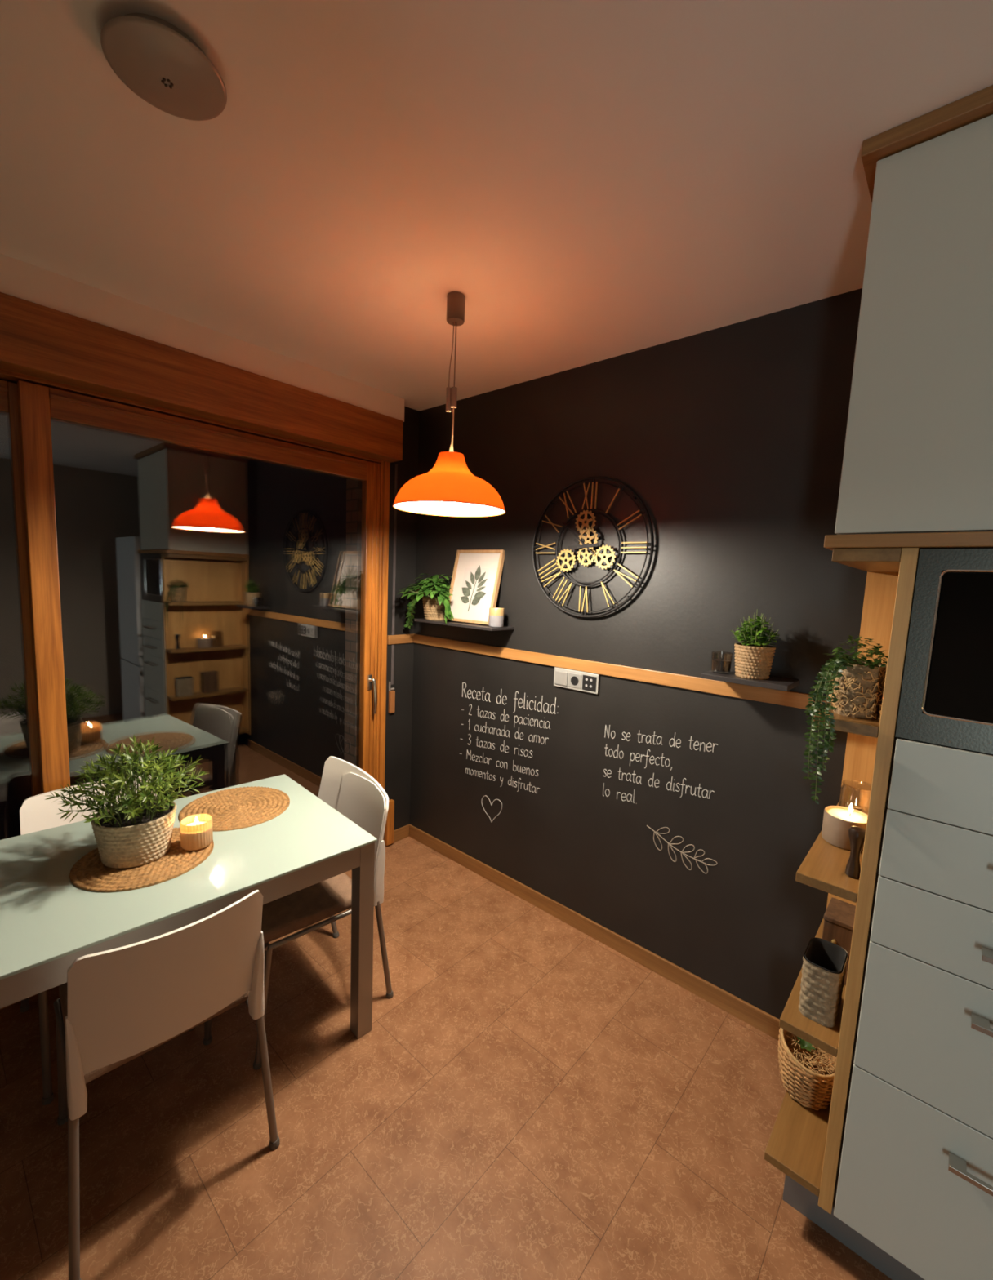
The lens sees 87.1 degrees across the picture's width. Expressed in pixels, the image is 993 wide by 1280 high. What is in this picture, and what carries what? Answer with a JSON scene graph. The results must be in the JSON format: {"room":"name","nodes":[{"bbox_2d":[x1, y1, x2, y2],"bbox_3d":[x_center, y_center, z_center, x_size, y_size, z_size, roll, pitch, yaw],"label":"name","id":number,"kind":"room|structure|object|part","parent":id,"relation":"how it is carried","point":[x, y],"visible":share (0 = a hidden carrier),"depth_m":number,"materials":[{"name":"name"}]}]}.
{"room":"kitchen","nodes":[
{"label":"kitchen","id":0,"kind":"room"},
{"bbox_2d":[344,478,361,767],"bbox_3d":[-0.748,-0.052,3.188,0.115,2.600,0.325,8,9,41],"label":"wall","id":1,"kind":"structure","parent":0,"point":[353,487],"depth_m":3.05,"materials":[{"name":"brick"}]},
{"bbox_2d":[383,405,418,834],"bbox_3d":[-1.974,0.076,1.625,0.120,2.600,4.300,8,9,41],"label":"wall","id":2,"kind":"structure","parent":0,"point":[397,753],"depth_m":3.12,"materials":[{"name":"black"}]},
{"bbox_2d":[0,368,390,1009],"bbox_3d":[-1.745,0.194,1.865,0.172,2.330,3.250,8,9,41],"label":"door frame","id":3,"kind":"structure","parent":2,"relation":"in","point":[30,403],"depth_m":1.97,"materials":[{"name":"brown wood"}]},
{"bbox_3d":[-2.265,0.238,1.370,0.024,1.992,1.545,8,9,41],"label":"glass pane","id":4,"kind":"part","parent":3,"relation":"part of","materials":[{"name":"glass"}]},
{"bbox_3d":[-2.264,0.250,1.369,0.054,2.220,1.705,8,9,41],"label":"fixed sash","id":5,"kind":"part","parent":3,"relation":"part of","materials":[{"name":"brown wood"}]},
{"bbox_3d":[-1.199,0.166,2.483,0.055,2.220,1.494,8,9,41],"label":"sliding sash","id":6,"kind":"part","parent":3,"relation":"part of","materials":[{"name":"brown wood"}]},
{"bbox_3d":[-1.206,0.155,2.482,0.024,1.992,1.326,8,9,41],"label":"glass pane","id":7,"kind":"part","parent":3,"relation":"part of","materials":[{"name":"glass"}]},
{"bbox_3d":[-0.709,0.310,2.984,0.066,0.221,0.029,8,9,41],"label":"handle","id":8,"kind":"part","parent":3,"relation":"part of","materials":[{"name":"silver metal"}]},
{"bbox_2d":[0,292,403,462],"bbox_3d":[-1.910,-0.975,1.355,0.105,0.209,4.104,8,9,41],"label":"roller shutter box","id":9,"kind":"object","parent":2,"relation":"attached to","point":[37,340],"depth_m":2.03,"materials":[{"name":"brown wood"}]},
{"bbox_2d":[0,253,404,422],"bbox_3d":[-1.903,-1.138,1.345,0.095,0.119,4.118,8,9,41],"label":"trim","id":10,"kind":"structure","parent":2,"relation":"attached to","point":[20,279],"depth_m":2.02,"materials":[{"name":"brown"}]},
{"bbox_2d":[384,799,394,845],"bbox_3d":[-0.653,1.112,3.183,0.029,0.273,0.051,8,9,41],"label":"trim","id":11,"kind":"structure","parent":2,"relation":"attached to","point":[388,829],"depth_m":3.17,"materials":[{"name":"brown wood"}]},
{"bbox_2d":[388,463,397,713],"bbox_3d":[-0.595,-0.282,3.029,0.022,1.440,0.034,8,9,41],"label":"strap","id":12,"kind":"object","parent":2,"relation":"attached to","point":[391,693],"visible":1,"depth_m":3.04,"materials":[{"name":"grey"}]},
{"bbox_2d":[383,824,408,846],"bbox_3d":[-0.621,1.217,3.251,0.012,0.076,0.186,8,9,41],"label":"baseboard","id":13,"kind":"structure","parent":2,"relation":"attached to","point":[400,833],"depth_m":3.27,"materials":[{"name":"brown wood"}]},
{"bbox_2d":[386,633,413,644],"bbox_3d":[-0.570,-0.005,3.110,0.013,0.053,0.186,8,9,41],"label":"trim","id":14,"kind":"structure","parent":2,"relation":"attached to","point":[400,638],"depth_m":3.10,"materials":[{"name":"brown wood"}]},
{"bbox_2d":[0,836,891,1279],"bbox_3d":[-0.449,1.607,0.470,4.600,0.050,4.420,8,9,41],"label":"floor","id":15,"kind":"structure","parent":0,"point":[529,1099],"depth_m":1.56,"materials":[{"name":"brown tile"}]},
{"bbox_2d":[19,775,195,1105],"bbox_3d":[-1.399,0.979,1.874,0.480,0.802,0.546,-4,9,-44],"label":"dining chair","id":16,"kind":"object","parent":15,"relation":"on","point":[37,814],"visible":0.19,"depth_m":1.88,"materials":[{"name":"white plastic"}]},
{"bbox_3d":[-1.701,1.152,1.887,0.077,0.405,0.021,5,7,24],"label":"leg","id":17,"kind":"part","parent":16,"relation":"part of","materials":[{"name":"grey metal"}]},
{"bbox_3d":[-1.377,1.203,1.593,0.021,0.398,0.063,-3,8,-38],"label":"leg","id":18,"kind":"part","parent":16,"relation":"part of","materials":[{"name":"grey metal"}]},
{"bbox_3d":[-1.540,0.742,2.001,0.422,0.371,0.117,-4,9,-44],"label":"backrest","id":19,"kind":"part","parent":16,"relation":"part of","materials":[{"name":"white plastic"}]},
{"bbox_2d":[53,889,279,1279],"bbox_3d":[-0.944,1.046,1.458,0.546,0.802,0.480,9,9,44],"label":"dining chair","id":20,"kind":"object","parent":15,"relation":"on","point":[114,1006],"visible":1,"depth_m":1.24,"materials":[{"name":"white plastic"}]},
{"bbox_3d":[-1.256,1.217,1.509,0.063,0.398,0.021,7,8,38],"label":"leg","id":21,"kind":"part","parent":20,"relation":"part of","materials":[{"name":"grey metal"}]},
{"bbox_3d":[-0.959,1.263,1.186,0.021,0.405,0.077,-1,7,-24],"label":"leg","id":22,"kind":"part","parent":20,"relation":"part of","materials":[{"name":"grey metal"}]},
{"bbox_3d":[-0.969,1.033,1.482,0.389,0.017,0.408,9,9,44],"label":"seat frame","id":23,"kind":"part","parent":20,"relation":"part of","materials":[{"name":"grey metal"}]},
{"bbox_3d":[-0.981,1.001,1.491,0.395,0.046,0.400,9,9,44],"label":"seat","id":24,"kind":"part","parent":20,"relation":"part of","materials":[{"name":"white plastic"}]},
{"bbox_3d":[-0.783,0.855,1.284,0.117,0.371,0.422,9,9,44],"label":"backrest","id":25,"kind":"part","parent":20,"relation":"part of","materials":[{"name":"white plastic"}]},
{"bbox_3d":[-0.985,1.197,1.781,0.021,0.398,0.063,-3,8,-39],"label":"leg","id":26,"kind":"part","parent":20,"relation":"part of","materials":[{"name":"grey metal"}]},
{"bbox_3d":[-0.656,1.241,1.491,0.077,0.405,0.021,5,7,23],"label":"leg","id":27,"kind":"part","parent":20,"relation":"part of","materials":[{"name":"grey metal"}]},
{"bbox_2d":[0,773,377,1039],"bbox_3d":[-1.170,1.045,1.666,1.320,0.733,0.775,-4,9,-44],"label":"dining table","id":28,"kind":"object","parent":15,"relation":"on","point":[47,922],"visible":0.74,"depth_m":1.56,"materials":[{"name":"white glass"}]},
{"bbox_2d":[69,827,213,892],"bbox_3d":[-1.099,0.677,1.639,0.374,0.007,0.374,5,7,24],"label":"placemat","id":29,"kind":"object","parent":28,"relation":"on","point":[88,873],"visible":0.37,"depth_m":1.55,"materials":[{"name":"brown wicker"}]},
{"bbox_2d":[44,734,208,868],"bbox_3d":[-1.128,0.476,1.628,0.414,0.390,0.421,8,9,41],"label":"potted plant","id":30,"kind":"object","parent":29,"relation":"on","point":[134,831],"visible":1,"depth_m":1.57,"materials":[{"name":"green plant"}]},
{"bbox_3d":[-1.127,0.603,1.635,0.219,0.137,0.219,8,9,41],"label":"pot","id":31,"kind":"part","parent":30,"relation":"part of","materials":[{"name":"beige wicker"}]},
{"bbox_2d":[179,813,213,850],"bbox_3d":[-0.978,0.621,1.704,0.092,0.097,0.091,8,9,41],"label":"candle","id":32,"kind":"object","parent":29,"relation":"on","point":[196,830],"visible":1,"depth_m":1.68,"materials":[{"name":"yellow wax"}]},
{"bbox_2d":[177,786,289,831],"bbox_3d":[-0.998,0.640,2.005,0.382,0.007,0.382,-3,8,-39],"label":"placemat","id":33,"kind":"object","parent":28,"relation":"on","point":[237,808],"visible":0.92,"depth_m":2.00,"materials":[{"name":"beige wicker"}]},
{"bbox_3d":[-0.477,1.058,1.856,0.057,0.722,0.057,-4,9,-44],"label":"leg","id":34,"kind":"part","parent":28,"relation":"part of","materials":[{"name":"white wood"}]},
{"bbox_2d":[253,755,393,1070],"bbox_3d":[-0.753,0.972,2.044,0.550,0.833,0.568,-4,9,-43],"label":"dining chair","id":35,"kind":"object","parent":15,"relation":"on","point":[346,788],"visible":0.56,"depth_m":1.97,"materials":[{"name":"white plastic"}]},
{"bbox_3d":[-0.773,1.212,1.733,0.021,0.398,0.063,8,8,39],"label":"leg","id":36,"kind":"part","parent":35,"relation":"part of","materials":[{"name":"grey metal"}]},
{"bbox_3d":[-0.763,0.955,1.971,0.395,0.046,0.400,-4,9,-43],"label":"seat","id":37,"kind":"part","parent":35,"relation":"part of","materials":[{"name":"brown wood"}]},
{"bbox_3d":[-0.751,0.984,1.987,0.389,0.017,0.408,-4,9,-43],"label":"seat frame","id":38,"kind":"part","parent":35,"relation":"part of","materials":[{"name":"grey metal"}]},
{"bbox_3d":[-0.772,1.135,2.368,0.121,0.408,0.021,4,7,15],"label":"leg","id":39,"kind":"part","parent":35,"relation":"part of","materials":[{"name":"grey metal"}]},
{"bbox_3d":[-0.596,0.746,2.175,0.120,0.401,0.539,-4,9,-43],"label":"backrest","id":40,"kind":"part","parent":35,"relation":"part of","materials":[{"name":"white plastic"}]},
{"bbox_3d":[-0.554,0.758,2.131,0.091,0.355,0.404,-3,8,-39],"label":"panel","id":41,"kind":"part","parent":35,"relation":"part of","materials":[{"name":"white plastic"}]},
{"bbox_3d":[-0.437,1.189,2.017,0.076,0.405,0.021,-1,7,-25],"label":"leg","id":42,"kind":"part","parent":35,"relation":"part of","materials":[{"name":"grey metal"}]},
{"bbox_2d":[782,736,992,1279],"bbox_3d":[1.221,0.886,1.279,0.714,1.334,0.674,8,9,41],"label":"cabinet","id":43,"kind":"object","parent":15,"relation":"on","point":[913,1198],"visible":0.94,"depth_m":1.13,"materials":[{"name":"white"}]},
{"bbox_2d":[764,547,919,1214],"bbox_3d":[1.005,0.582,1.476,0.154,1.618,0.630,8,9,41],"label":"shelf unit","id":44,"kind":"object","parent":43,"relation":"attached to","point":[804,1143],"visible":0.57,"depth_m":1.27,"materials":[{"name":"brown wood"}]},
{"bbox_2d":[777,1027,836,1110],"bbox_3d":[0.920,1.253,1.541,0.165,0.173,0.165,2,7,-4],"label":"wicker basket","id":45,"kind":"object","parent":44,"relation":"on","point":[806,1072],"visible":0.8,"depth_m":1.51,"materials":[{"name":"wicker"}]},
{"bbox_2d":[798,937,848,1027],"bbox_3d":[0.854,0.893,1.367,0.088,0.152,0.134,8,9,41],"label":"storage basket","id":46,"kind":"object","parent":44,"relation":"on","point":[824,962],"visible":1,"depth_m":1.33,"materials":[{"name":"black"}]},
{"bbox_2d":[822,897,855,985],"bbox_3d":[0.988,0.869,1.504,0.078,0.178,0.138,8,9,41],"label":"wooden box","id":47,"kind":"object","parent":44,"relation":"on","point":[839,915],"visible":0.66,"depth_m":1.47,"materials":[{"name":"brown wood"}]},
{"bbox_3d":[0.996,0.787,1.500,0.078,0.012,0.124,8,9,41],"label":"lid","id":48,"kind":"part","parent":47,"relation":"part of","materials":[{"name":"brown wood"}]},
{"bbox_2d":[838,783,844,805],"bbox_3d":[1.051,0.489,1.522,0.089,0.137,0.089,8,9,41],"label":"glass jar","id":49,"kind":"object","parent":44,"relation":"on","point":[842,784],"visible":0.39,"depth_m":1.54,"materials":[{"name":"clear glass"}]},
{"bbox_2d":[800,635,888,804],"bbox_3d":[0.846,0.187,1.270,0.156,0.401,0.204,8,9,41],"label":"potted plant","id":50,"kind":"object","parent":44,"relation":"on","point":[856,690],"visible":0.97,"depth_m":1.23,"materials":[{"name":"green plant"}]},
{"bbox_3d":[0.874,0.118,1.262,0.109,0.126,0.109,8,9,41],"label":"pot","id":51,"kind":"part","parent":50,"relation":"part of","materials":[{"name":"wicker"}]},
{"bbox_2d":[821,803,867,851],"bbox_3d":[0.973,0.507,1.450,0.112,0.113,0.112,8,9,41],"label":"candle","id":52,"kind":"object","parent":44,"relation":"on","point":[837,820],"visible":0.72,"depth_m":1.43,"materials":[{"name":"beige ceramic"}]},
{"bbox_2d":[844,826,865,878],"bbox_3d":[0.877,0.518,1.277,0.038,0.123,0.038,8,9,41],"label":"pepper mill","id":53,"kind":"object","parent":44,"relation":"on","point":[855,834],"visible":0.94,"depth_m":1.27,"materials":[{"name":"black wood"}]},
{"bbox_3d":[1.199,0.563,1.716,0.126,1.618,0.012,8,9,41],"label":"panel","id":54,"kind":"part","parent":44,"relation":"part of","materials":[{"name":"brown wood"}]},
{"bbox_3d":[1.048,0.590,1.430,0.028,1.618,0.618,8,9,41],"label":"panel","id":55,"kind":"part","parent":44,"relation":"part of","materials":[{"name":"brown wood"}]},
{"bbox_2d":[823,531,992,551],"bbox_3d":[1.255,-0.204,1.185,0.776,0.029,0.642,8,9,41],"label":"board","id":56,"kind":"object","parent":44,"relation":"on","point":[969,540],"visible":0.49,"depth_m":1.09,"materials":[{"name":"brown wood"}]},
{"bbox_3d":[1.060,1.234,1.065,0.594,0.408,0.021,8,9,41],"label":"drawer","id":57,"kind":"part","parent":43,"relation":"part of","materials":[{"name":"grey"}]},
{"bbox_3d":[1.075,0.875,1.024,0.594,0.312,0.021,8,9,41],"label":"drawer","id":58,"kind":"part","parent":43,"relation":"part of","materials":[{"name":"grey"}]},
{"bbox_3d":[1.085,0.640,0.997,0.594,0.157,0.021,8,9,41],"label":"drawer","id":59,"kind":"part","parent":43,"relation":"part of","materials":[{"name":"grey"}]},
{"bbox_3d":[1.091,0.483,0.979,0.594,0.155,0.021,8,9,41],"label":"drawer","id":60,"kind":"part","parent":43,"relation":"part of","materials":[{"name":"grey"}]},
{"bbox_3d":[1.098,0.326,0.961,0.594,0.158,0.021,8,9,41],"label":"drawer","id":61,"kind":"part","parent":43,"relation":"part of","materials":[{"name":"grey"}]},
{"bbox_2d":[894,548,992,754],"bbox_3d":[1.307,0.024,1.152,0.598,0.407,0.609,8,9,41],"label":"microwave","id":62,"kind":"object","parent":43,"relation":"on","point":[946,699],"visible":1,"depth_m":1.08,"materials":[{"name":"grey metal"}]},
{"bbox_3d":[1.071,0.029,0.957,0.427,0.307,0.004,8,9,41],"label":"window trim","id":63,"kind":"part","parent":62,"relation":"part of","materials":[{"name":"silver metal"}]},
{"bbox_3d":[1.045,1.114,1.029,0.235,0.012,0.040,8,9,41],"label":"handle","id":64,"kind":"part","parent":43,"relation":"part of","materials":[{"name":"silver metal"}]},
{"bbox_3d":[1.058,0.789,0.991,0.235,0.012,0.040,8,9,41],"label":"handle","id":65,"kind":"part","parent":43,"relation":"part of","materials":[{"name":"silver metal"}]},
{"bbox_3d":[1.065,0.642,0.975,0.235,0.012,0.040,8,9,41],"label":"handle","id":66,"kind":"part","parent":43,"relation":"part of","materials":[{"name":"silver metal"}]},
{"bbox_2d":[0,0,992,411],"bbox_3d":[-0.339,-1.028,0.167,4.600,0.060,4.420,8,9,41],"label":"ceiling","id":67,"kind":"structure","parent":0,"point":[596,180],"depth_m":1.22,"materials":[{"name":"white paint"}]},
{"bbox_2d":[100,12,226,120],"bbox_3d":[-0.627,-1.083,0.994,0.203,0.044,0.203,8,9,41],"label":"ceiling light","id":68,"kind":"object","parent":67,"relation":"attached to","point":[155,59],"visible":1,"depth_m":0.97,"materials":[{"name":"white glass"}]},
{"bbox_2d":[392,291,505,516],"bbox_3d":[-0.153,-0.816,1.826,0.400,0.724,0.400,8,9,41],"label":"pendant lamp","id":69,"kind":"object","parent":67,"relation":"hanging from","point":[449,489],"visible":1,"depth_m":1.77,"materials":[{"name":"orange metal"}]},
{"bbox_3d":[-0.163,-0.561,1.856,0.396,0.190,0.396,8,9,41],"label":"lamp shade","id":70,"kind":"part","parent":69,"relation":"part of","materials":[{"name":"orange metal"}]},
{"bbox_3d":[-0.166,-0.504,1.862,0.062,0.094,0.062,8,9,41],"label":"bulb","id":71,"kind":"part","parent":69,"relation":"part of","materials":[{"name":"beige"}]},
{"bbox_2d":[409,288,866,1019],"bbox_3d":[1.050,0.169,1.907,4.550,2.600,0.120,8,9,41],"label":"wall","id":72,"kind":"structure","parent":0,"point":[731,438],"depth_m":2.14,"materials":[{"name":"black paint"}]},
{"bbox_2d":[413,617,514,631],"bbox_3d":[-0.184,-0.086,2.788,0.585,0.014,0.170,8,9,41],"label":"floating shelf","id":73,"kind":"object","parent":72,"relation":"attached to","point":[482,627],"visible":0.74,"depth_m":2.68,"materials":[{"name":"black wood"}]},
{"bbox_2d":[397,573,453,628],"bbox_3d":[-0.386,-0.204,2.868,0.314,0.321,0.416,1,7,-9],"label":"potted plant","id":74,"kind":"object","parent":73,"relation":"on","point":[435,608],"visible":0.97,"depth_m":2.84,"materials":[{"name":"green plant"}]},
{"bbox_3d":[-0.337,-0.178,2.913,0.159,0.126,0.158,8,9,41],"label":"pot","id":75,"kind":"part","parent":74,"relation":"part of","materials":[{"name":"wicker"}]},
{"bbox_2d":[444,549,504,625],"bbox_3d":[-0.119,-0.283,2.761,0.325,0.387,0.108,8,8,39],"label":"picture frame","id":76,"kind":"object","parent":73,"relation":"on","point":[476,577],"visible":0.85,"depth_m":2.75,"materials":[{"name":"brown wood"}]},
{"bbox_2d":[460,564,486,611],"bbox_3d":[-0.118,-0.273,2.755,0.178,0.252,0.001,8,-4,39],"label":"print","id":77,"kind":"object","parent":76,"relation":"attached to","point":[466,592],"depth_m":2.75},
{"bbox_3d":[-0.112,-0.327,2.762,0.170,0.110,0.001,8,-4,39],"label":"print panel","id":78,"kind":"part","parent":76,"relation":"part of","materials":[{"name":"white paper"}]},
{"bbox_2d":[488,607,504,627],"bbox_3d":[0.000,-0.113,2.611,0.076,0.094,0.076,8,9,41],"label":"candle","id":79,"kind":"object","parent":73,"relation":"on","point":[495,614],"visible":1,"depth_m":2.58,"materials":[{"name":"grey wax"}]},
{"bbox_2d":[480,795,502,822],"bbox_3d":[-0.027,0.923,2.841,0.151,0.146,0.005,8,9,41],"label":"heart","id":80,"kind":"object","parent":72,"relation":"attached to","point":[485,795],"visible":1,"depth_m":2.84,"materials":[{"name":"white paint"}]},
{"bbox_2d":[459,682,558,793],"bbox_3d":[0.042,0.514,2.748,0.657,0.547,0.004,8,9,41],"label":"chalk writing","id":81,"kind":"object","parent":72,"relation":"attached to","point":[482,691],"visible":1,"depth_m":2.73,"materials":[{"name":"white paint"}]},
{"bbox_2d":[553,666,599,694],"bbox_3d":[0.372,0.185,2.418,0.245,0.091,0.016,8,9,41],"label":"socket plate","id":82,"kind":"object","parent":72,"relation":"attached to","point":[585,682],"visible":1,"depth_m":2.41,"materials":[{"name":"white plastic"}]},
{"bbox_2d":[568,672,582,688],"bbox_3d":[0.364,0.189,2.421,0.070,0.066,0.005,8,9,41],"label":"socket","id":83,"kind":"object","parent":82,"relation":"attached to","point":[575,679],"depth_m":2.42,"materials":[{"name":"white plastic"}]},
{"bbox_3d":[0.421,0.197,2.371,0.072,0.068,0.004,8,9,41],"label":"control panel","id":84,"kind":"part","parent":82,"relation":"part of","materials":[{"name":"black plastic"}]},
{"bbox_2d":[531,475,653,617],"bbox_3d":[0.403,-0.409,2.323,0.621,0.621,0.050,8,9,41],"label":"wall clock","id":85,"kind":"object","parent":72,"relation":"attached to","point":[587,544],"visible":1,"depth_m":2.31,"materials":[{"name":"black metal"}]},
{"bbox_2d":[408,824,780,1039],"bbox_3d":[0.276,1.329,2.596,2.236,0.076,0.012,8,9,41],"label":"baseboard","id":86,"kind":"structure","parent":72,"relation":"attached to","point":[746,1012],"depth_m":2.35,"materials":[{"name":"brown wood"}]},
{"bbox_2d":[412,633,832,711],"bbox_3d":[0.328,0.107,2.454,2.239,0.053,0.013,8,9,41],"label":"trim","id":87,"kind":"structure","parent":72,"relation":"attached to","point":[790,699],"depth_m":2.21,"materials":[{"name":"brown wood"}]},
{"bbox_2d":[602,724,717,804],"bbox_3d":[0.666,0.551,2.196,0.492,0.367,0.004,8,9,41],"label":"chalk writing","id":88,"kind":"object","parent":72,"relation":"attached to","point":[638,734],"visible":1,"depth_m":2.21,"materials":[{"name":"white paint"}]},
{"bbox_2d":[646,825,717,874],"bbox_3d":[0.753,0.858,2.143,0.300,0.145,0.004,8,9,41],"label":"sprig","id":89,"kind":"object","parent":72,"relation":"attached to","point":[669,844],"visible":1,"depth_m":2.14,"materials":[{"name":"white paint"}]},
{"bbox_2d":[700,670,799,691],"bbox_3d":[0.895,0.139,1.848,0.279,0.018,0.170,8,9,41],"label":"floating shelf","id":90,"kind":"object","parent":72,"relation":"attached to","point":[772,682],"visible":0.84,"depth_m":1.79,"materials":[{"name":"black wood"}]},
{"bbox_2d":[711,651,733,673],"bbox_3d":[0.819,0.082,1.902,0.072,0.074,0.072,8,9,41],"label":"candle","id":91,"kind":"object","parent":90,"relation":"on","point":[721,665],"visible":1,"depth_m":1.88,"materials":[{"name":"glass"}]},
{"bbox_2d":[729,608,780,679],"bbox_3d":[0.902,0.011,1.826,0.167,0.239,0.130,8,9,41],"label":"potted plant","id":92,"kind":"object","parent":90,"relation":"on","point":[753,659],"visible":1,"depth_m":1.79,"materials":[{"name":"green plant"}]},
{"bbox_3d":[0.901,0.074,1.833,0.131,0.113,0.131,8,9,41],"label":"pot","id":93,"kind":"part","parent":92,"relation":"part of","materials":[{"name":"beige wicker"}]},
{"bbox_2d":[834,84,992,534],"bbox_3d":[1.266,-0.628,1.138,0.784,0.823,0.646,8,9,41],"label":"upper cabinet","id":94,"kind":"object","parent":72,"relation":"attached to","point":[917,458],"visible":0.98,"depth_m":1.08,"materials":[{"name":"beige"}]},
{"bbox_3d":[1.283,-1.021,1.093,0.784,0.032,0.646,8,9,41],"label":"cornice","id":95,"kind":"part","parent":94,"relation":"part of","materials":[{"name":"wood"}]}
]}

